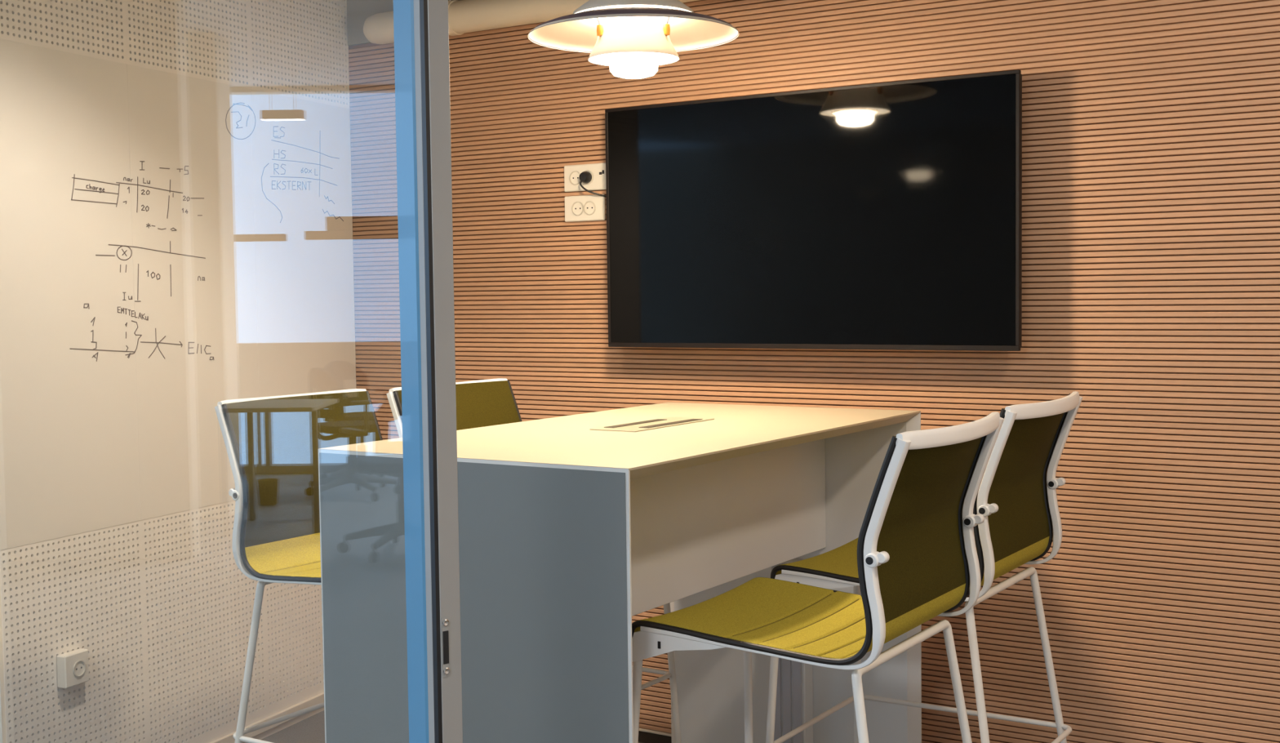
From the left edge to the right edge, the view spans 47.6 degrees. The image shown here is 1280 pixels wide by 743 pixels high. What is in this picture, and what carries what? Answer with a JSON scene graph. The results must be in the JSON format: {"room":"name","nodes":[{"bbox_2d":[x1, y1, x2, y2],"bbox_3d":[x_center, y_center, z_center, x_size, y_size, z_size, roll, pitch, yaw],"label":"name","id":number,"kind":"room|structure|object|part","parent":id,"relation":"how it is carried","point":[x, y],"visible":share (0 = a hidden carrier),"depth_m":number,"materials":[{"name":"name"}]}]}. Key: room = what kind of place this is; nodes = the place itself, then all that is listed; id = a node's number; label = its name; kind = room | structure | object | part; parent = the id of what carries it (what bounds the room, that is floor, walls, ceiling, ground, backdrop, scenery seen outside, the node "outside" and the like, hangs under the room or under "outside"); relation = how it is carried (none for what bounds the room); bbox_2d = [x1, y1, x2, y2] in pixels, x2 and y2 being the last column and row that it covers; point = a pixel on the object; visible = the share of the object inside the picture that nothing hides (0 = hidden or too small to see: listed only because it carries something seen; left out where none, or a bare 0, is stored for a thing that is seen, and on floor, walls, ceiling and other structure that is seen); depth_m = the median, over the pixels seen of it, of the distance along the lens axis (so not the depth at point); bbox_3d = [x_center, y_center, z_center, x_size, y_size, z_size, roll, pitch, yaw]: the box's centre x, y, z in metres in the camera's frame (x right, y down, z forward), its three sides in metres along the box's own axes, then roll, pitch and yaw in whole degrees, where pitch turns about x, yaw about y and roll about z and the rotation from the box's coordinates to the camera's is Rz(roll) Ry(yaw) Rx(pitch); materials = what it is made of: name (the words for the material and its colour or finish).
{"room":"office","nodes":[
{"label":"office","id":0,"kind":"room"},
{"bbox_2d":[0,0,350,742],"bbox_3d":[-1.298,-0.161,4.304,0.101,2.620,1.702,0,3,22],"label":"wall","id":1,"kind":"structure","parent":0,"point":[161,607],"depth_m":4.08,"materials":[{"name":"white paint"}]},
{"bbox_3d":[-1.618,-0.115,3.523,0.101,2.620,0.012,0,3,22],"label":"trim","id":2,"kind":"part","parent":1,"relation":"part of","materials":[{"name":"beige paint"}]},
{"bbox_2d":[56,648,88,688],"bbox_3d":[-1.462,0.766,3.747,0.034,0.084,0.084,0,3,22],"label":"wall outlet","id":3,"kind":"object","parent":1,"relation":"attached to","point":[73,667],"visible":1,"depth_m":3.73,"materials":[{"name":"beige plastic"}]},
{"bbox_2d":[72,659,85,676],"bbox_3d":[-1.446,0.766,3.746,0.005,0.043,0.043,0,3,22],"label":"socket","id":4,"kind":"object","parent":3,"relation":"on","point":[78,665],"depth_m":3.75,"materials":[{"name":"beige plastic"}]},
{"bbox_2d":[0,38,355,550],"bbox_3d":[-1.278,-0.227,4.233,0.014,1.245,1.569,0,3,22],"label":"whiteboard","id":5,"kind":"object","parent":1,"relation":"attached to","point":[174,246],"visible":1,"depth_m":4.01,"materials":[{"name":"white glass"}]},
{"bbox_3d":[-1.482,-0.198,3.738,0.013,1.245,0.497,0,3,22],"label":"board panel","id":6,"kind":"part","parent":5,"relation":"part of","materials":[{"name":"white glass"}]},
{"bbox_3d":[-1.286,-0.226,4.215,0.013,1.245,0.537,0,3,22],"label":"board panel","id":7,"kind":"part","parent":5,"relation":"part of","materials":[{"name":"white glass"}]},
{"bbox_3d":[-1.083,-0.255,4.711,0.013,1.245,0.535,0,3,22],"label":"board panel","id":8,"kind":"part","parent":5,"relation":"part of","materials":[{"name":"white glass"}]},
{"bbox_2d":[210,692,324,742],"bbox_3d":[-1.260,1.121,4.304,0.032,0.060,1.570,0,3,22],"label":"baseboard","id":9,"kind":"structure","parent":1,"relation":"attached to","point":[260,734],"depth_m":4.58,"materials":[{"name":"beige paint"}]},
{"bbox_2d":[393,0,462,742],"bbox_3d":[-0.933,-0.063,2.740,0.052,2.580,2.004,-3,4,-41],"label":"door","id":10,"kind":"structure","parent":1,"relation":"in","point":[420,27],"depth_m":2.00,"materials":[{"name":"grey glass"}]},
{"bbox_3d":[-0.269,0.381,2.010,0.011,0.083,0.001,-3,4,-40],"label":"strike plate","id":11,"kind":"part","parent":10,"relation":"part of","materials":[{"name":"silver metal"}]},
{"bbox_2d":[261,710,641,742],"bbox_3d":[0.115,1.256,2.916,4.500,0.100,2.900,1,4,33],"label":"floor","id":12,"kind":"structure","parent":0,"point":[311,729],"depth_m":4.56,"materials":[{"name":"carpet"}]},
{"bbox_2d":[214,388,382,742],"bbox_3d":[-0.599,0.624,3.378,0.598,1.132,0.549,1,4,33],"label":"bar stool","id":13,"kind":"object","parent":12,"relation":"on","point":[272,443],"visible":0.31,"depth_m":3.38,"materials":[{"name":"green"}]},
{"bbox_3d":[-0.912,0.278,3.284,0.038,0.027,0.025,1,4,33],"label":"pivot knob","id":14,"kind":"part","parent":13,"relation":"part of","materials":[{"name":"white paint"}]},
{"bbox_3d":[-0.906,0.828,3.311,0.152,0.720,0.036,-1,3,-2],"label":"leg","id":15,"kind":"part","parent":13,"relation":"part of","materials":[{"name":"white metal"}]},
{"bbox_3d":[-0.742,0.276,3.175,0.518,0.393,0.022,1,4,33],"label":"rail","id":16,"kind":"part","parent":13,"relation":"part of","materials":[{"name":"white paint"}]},
{"bbox_3d":[-0.573,0.428,3.349,0.476,0.075,0.457,1,4,33],"label":"seat","id":17,"kind":"part","parent":13,"relation":"part of","materials":[{"name":"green fabric"}]},
{"bbox_3d":[-0.801,0.224,3.483,0.098,0.326,0.457,1,4,33],"label":"backrest","id":18,"kind":"part","parent":13,"relation":"part of","materials":[{"name":"green"}]},
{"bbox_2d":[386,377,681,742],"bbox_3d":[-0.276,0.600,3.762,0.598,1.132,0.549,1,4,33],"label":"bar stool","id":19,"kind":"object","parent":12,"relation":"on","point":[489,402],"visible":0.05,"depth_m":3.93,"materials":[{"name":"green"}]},
{"bbox_3d":[-0.419,0.252,3.559,0.518,0.393,0.022,1,4,33],"label":"rail","id":20,"kind":"part","parent":19,"relation":"part of","materials":[{"name":"white metal"}]},
{"bbox_3d":[-0.478,0.200,3.867,0.098,0.326,0.457,1,4,33],"label":"backrest","id":21,"kind":"part","parent":19,"relation":"part of","materials":[{"name":"green"}]},
{"bbox_3d":[0.078,0.799,3.816,0.094,0.698,0.025,-3,4,-40],"label":"leg","id":22,"kind":"part","parent":19,"relation":"part of","materials":[{"name":"white metal"}]},
{"bbox_2d":[317,402,921,742],"bbox_3d":[0.036,0.654,3.305,0.743,1.064,1.347,1,4,33],"label":"bar table","id":23,"kind":"object","parent":12,"relation":"on","point":[572,528],"visible":0.85,"depth_m":2.89,"materials":[{"name":"beige laminate"}]},
{"bbox_3d":[-0.319,0.688,2.750,0.743,1.055,0.026,1,4,33],"label":"panel","id":24,"kind":"part","parent":23,"relation":"part of","materials":[{"name":"white laminate"}]},
{"bbox_3d":[0.125,0.323,3.228,0.020,0.335,1.292,1,4,33],"label":"modesty panel","id":25,"kind":"part","parent":23,"relation":"part of","materials":[{"name":"white laminate"}]},
{"bbox_3d":[0.391,0.621,3.860,0.743,1.055,0.026,1,4,33],"label":"panel","id":26,"kind":"part","parent":23,"relation":"part of","materials":[{"name":"white laminate"}]},
{"bbox_2d":[631,411,1004,742],"bbox_3d":[0.334,0.647,2.715,0.598,1.132,0.549,1,4,33],"label":"bar stool","id":27,"kind":"object","parent":12,"relation":"on","point":[917,561],"visible":1,"depth_m":2.61,"materials":[{"name":"green fabric"}]},
{"bbox_3d":[-0.015,0.860,2.683,0.094,0.698,0.025,-3,4,-40],"label":"leg","id":28,"kind":"part","parent":27,"relation":"part of","materials":[{"name":"white metal"}]},
{"bbox_3d":[0.228,0.837,3.062,0.025,0.698,0.094,0,3,16],"label":"leg","id":29,"kind":"part","parent":27,"relation":"part of","materials":[{"name":"white metal"}]},
{"bbox_3d":[0.220,0.300,2.493,0.518,0.393,0.022,1,4,33],"label":"rail","id":30,"kind":"part","parent":27,"relation":"part of","materials":[{"name":"white paint"}]},
{"bbox_3d":[0.303,0.450,2.722,0.476,0.075,0.457,1,4,33],"label":"seat","id":31,"kind":"part","parent":27,"relation":"part of","materials":[{"name":"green fabric"}]},
{"bbox_3d":[0.396,0.858,2.412,0.036,0.720,0.152,-2,3,-23],"label":"leg","id":32,"kind":"part","parent":27,"relation":"part of","materials":[{"name":"white metal"}]},
{"bbox_3d":[0.390,0.309,2.385,0.038,0.027,0.025,1,4,33],"label":"pivot knob","id":33,"kind":"part","parent":27,"relation":"part of","materials":[{"name":"white paint"}]},
{"bbox_3d":[0.526,0.256,2.568,0.098,0.326,0.457,1,4,33],"label":"backrest","id":34,"kind":"part","parent":27,"relation":"part of","materials":[{"name":"green"}]},
{"bbox_3d":[0.646,0.834,2.802,0.152,0.720,0.036,-1,3,-2],"label":"leg","id":35,"kind":"part","parent":27,"relation":"part of","materials":[{"name":"white metal"}]},
{"bbox_3d":[0.468,0.276,2.880,0.518,0.393,0.022,1,4,33],"label":"rail","id":36,"kind":"part","parent":27,"relation":"part of","materials":[{"name":"white paint"}]},
{"bbox_3d":[0.638,0.285,2.772,0.038,0.027,0.025,1,4,33],"label":"pivot knob","id":37,"kind":"part","parent":27,"relation":"part of","materials":[{"name":"white paint"}]},
{"bbox_2d":[765,391,1082,742],"bbox_3d":[0.641,0.616,3.236,0.598,1.132,0.549,1,4,33],"label":"bar stool","id":38,"kind":"object","parent":12,"relation":"on","point":[1016,497],"visible":0.62,"depth_m":3.13,"materials":[{"name":"green"}]},
{"bbox_3d":[0.293,0.828,3.204,0.094,0.698,0.025,-3,4,-40],"label":"leg","id":39,"kind":"part","parent":38,"relation":"part of","materials":[{"name":"white metal"}]},
{"bbox_3d":[0.535,0.805,3.583,0.025,0.698,0.094,0,3,16],"label":"leg","id":40,"kind":"part","parent":38,"relation":"part of","materials":[{"name":"white metal"}]},
{"bbox_3d":[0.527,0.268,3.014,0.518,0.393,0.022,1,4,33],"label":"rail","id":41,"kind":"part","parent":38,"relation":"part of","materials":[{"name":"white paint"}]},
{"bbox_3d":[0.610,0.418,3.243,0.476,0.075,0.457,1,4,33],"label":"seat","id":42,"kind":"part","parent":38,"relation":"part of","materials":[{"name":"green fabric"}]},
{"bbox_3d":[0.704,0.827,2.933,0.036,0.720,0.152,-2,3,-23],"label":"leg","id":43,"kind":"part","parent":38,"relation":"part of","materials":[{"name":"white metal"}]},
{"bbox_3d":[0.697,0.277,2.905,0.038,0.027,0.025,1,4,33],"label":"pivot knob","id":44,"kind":"part","parent":38,"relation":"part of","materials":[{"name":"white paint"}]},
{"bbox_3d":[0.833,0.224,3.089,0.098,0.326,0.457,1,4,33],"label":"backrest","id":45,"kind":"part","parent":38,"relation":"part of","materials":[{"name":"green"}]},
{"bbox_3d":[0.953,0.803,3.323,0.152,0.720,0.036,-1,3,-2],"label":"leg","id":46,"kind":"part","parent":38,"relation":"part of","materials":[{"name":"white metal"}]},
{"bbox_3d":[0.775,0.245,3.401,0.518,0.393,0.022,1,4,33],"label":"rail","id":47,"kind":"part","parent":38,"relation":"part of","materials":[{"name":"white paint"}]},
{"bbox_3d":[0.945,0.253,3.292,0.038,0.027,0.025,1,4,33],"label":"pivot knob","id":48,"kind":"part","parent":38,"relation":"part of","materials":[{"name":"white paint"}]},
{"bbox_2d":[346,0,1279,742],"bbox_3d":[0.720,-0.168,3.946,4.280,2.620,0.124,1,4,33],"label":"wall","id":49,"kind":"structure","parent":0,"point":[1151,128],"depth_m":3.67,"materials":[{"name":"brown wood"}]},
{"bbox_2d":[564,194,605,222],"bbox_3d":[-0.169,-0.497,4.417,0.147,0.078,0.015,1,4,33],"label":"wall outlet","id":50,"kind":"object","parent":49,"relation":"attached to","point":[582,207],"visible":1,"depth_m":4.41,"materials":[{"name":"beige plastic"}]},
{"bbox_2d":[571,201,583,215],"bbox_3d":[-0.190,-0.497,4.425,0.043,0.043,0.005,1,4,33],"label":"socket","id":51,"kind":"object","parent":50,"relation":"on","point":[577,207],"depth_m":4.43,"materials":[{"name":"beige plastic"}]},
{"bbox_2d":[583,200,595,214],"bbox_3d":[-0.153,-0.496,4.401,0.043,0.043,0.005,1,4,33],"label":"socket","id":52,"kind":"object","parent":50,"relation":"on","point":[589,206],"depth_m":4.40,"materials":[{"name":"beige plastic"}]},
{"bbox_2d":[564,162,606,191],"bbox_3d":[-0.165,-0.589,4.409,0.160,0.080,0.015,1,4,33],"label":"wall outlet","id":53,"kind":"object","parent":49,"relation":"attached to","point":[597,171],"visible":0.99,"depth_m":4.41,"materials":[{"name":"beige plastic"}]},
{"bbox_2d":[568,170,580,185],"bbox_3d":[-0.197,-0.590,4.423,0.043,0.043,0.005,1,4,33],"label":"socket","id":54,"kind":"object","parent":53,"relation":"on","point":[574,180],"depth_m":4.43,"materials":[{"name":"beige plastic"}]},
{"bbox_2d":[584,169,593,184],"bbox_3d":[-0.159,-0.589,4.399,0.043,0.043,0.005,1,4,33],"label":"plug","id":55,"kind":"object","parent":53,"relation":"on","point":[591,171],"depth_m":4.39,"materials":[{"name":"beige plastic"}]},
{"bbox_2d":[578,171,606,196],"bbox_3d":[-0.114,-0.562,4.372,0.145,0.084,0.033,0,3,19],"label":"power cord","id":56,"kind":"object","parent":53,"relation":"attached to","point":[584,176],"visible":0.81,"depth_m":4.38,"materials":[{"name":"black plastic"}]},
{"bbox_2d":[638,727,671,742],"bbox_3d":[0.750,1.122,3.942,4.180,0.043,0.016,1,4,33],"label":"baseboard","id":57,"kind":"structure","parent":49,"relation":"attached to","point":[645,735],"depth_m":4.39,"materials":[{"name":"brown"}]},
{"bbox_2d":[604,69,1022,351],"bbox_3d":[0.446,-0.412,3.978,1.235,0.697,0.088,1,4,33],"label":"television","id":58,"kind":"object","parent":49,"relation":"attached to","point":[882,215],"visible":1,"depth_m":3.90,"materials":[{"name":"black"}]},
{"bbox_3d":[0.080,-1.459,2.772,4.500,0.100,2.900,1,4,33],"label":"ceiling","id":59,"kind":"structure","parent":0,"visible":0},
{"bbox_2d":[363,0,699,44],"bbox_3d":[0.725,-1.252,3.742,3.850,0.433,0.108,1,4,33],"label":"duct","id":60,"kind":"object","parent":59,"relation":"hanging from","point":[464,15],"visible":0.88,"depth_m":4.47,"materials":[{"name":"metal"}]},
{"bbox_2d":[528,0,738,78],"bbox_3d":[-0.019,-1.070,3.430,0.500,0.744,0.500,1,4,33],"label":"pendant lamp","id":61,"kind":"object","parent":59,"relation":"hanging from","point":[633,37],"visible":1,"depth_m":3.40,"materials":[{"name":"white metal"}]},
{"bbox_3d":[-0.017,-0.894,3.439,0.292,0.108,0.292,1,4,33],"label":"lamp shade","id":62,"kind":"part","parent":61,"relation":"part of","materials":[{"name":"white metal"}]},
{"bbox_3d":[-0.015,-0.752,3.447,0.140,0.026,0.140,1,4,33],"label":"lamp shade","id":63,"kind":"part","parent":61,"relation":"part of","materials":[{"name":"white"}]},
{"bbox_3d":[-0.016,-0.818,3.443,0.500,0.046,0.500,1,4,33],"label":"lamp shade","id":64,"kind":"part","parent":61,"relation":"part of","materials":[{"name":"white metal"}]},
{"bbox_3d":[-0.015,-0.775,3.446,0.215,0.068,0.215,1,4,33],"label":"lamp shade","id":65,"kind":"part","parent":61,"relation":"part of","materials":[{"name":"white"}]}
]}

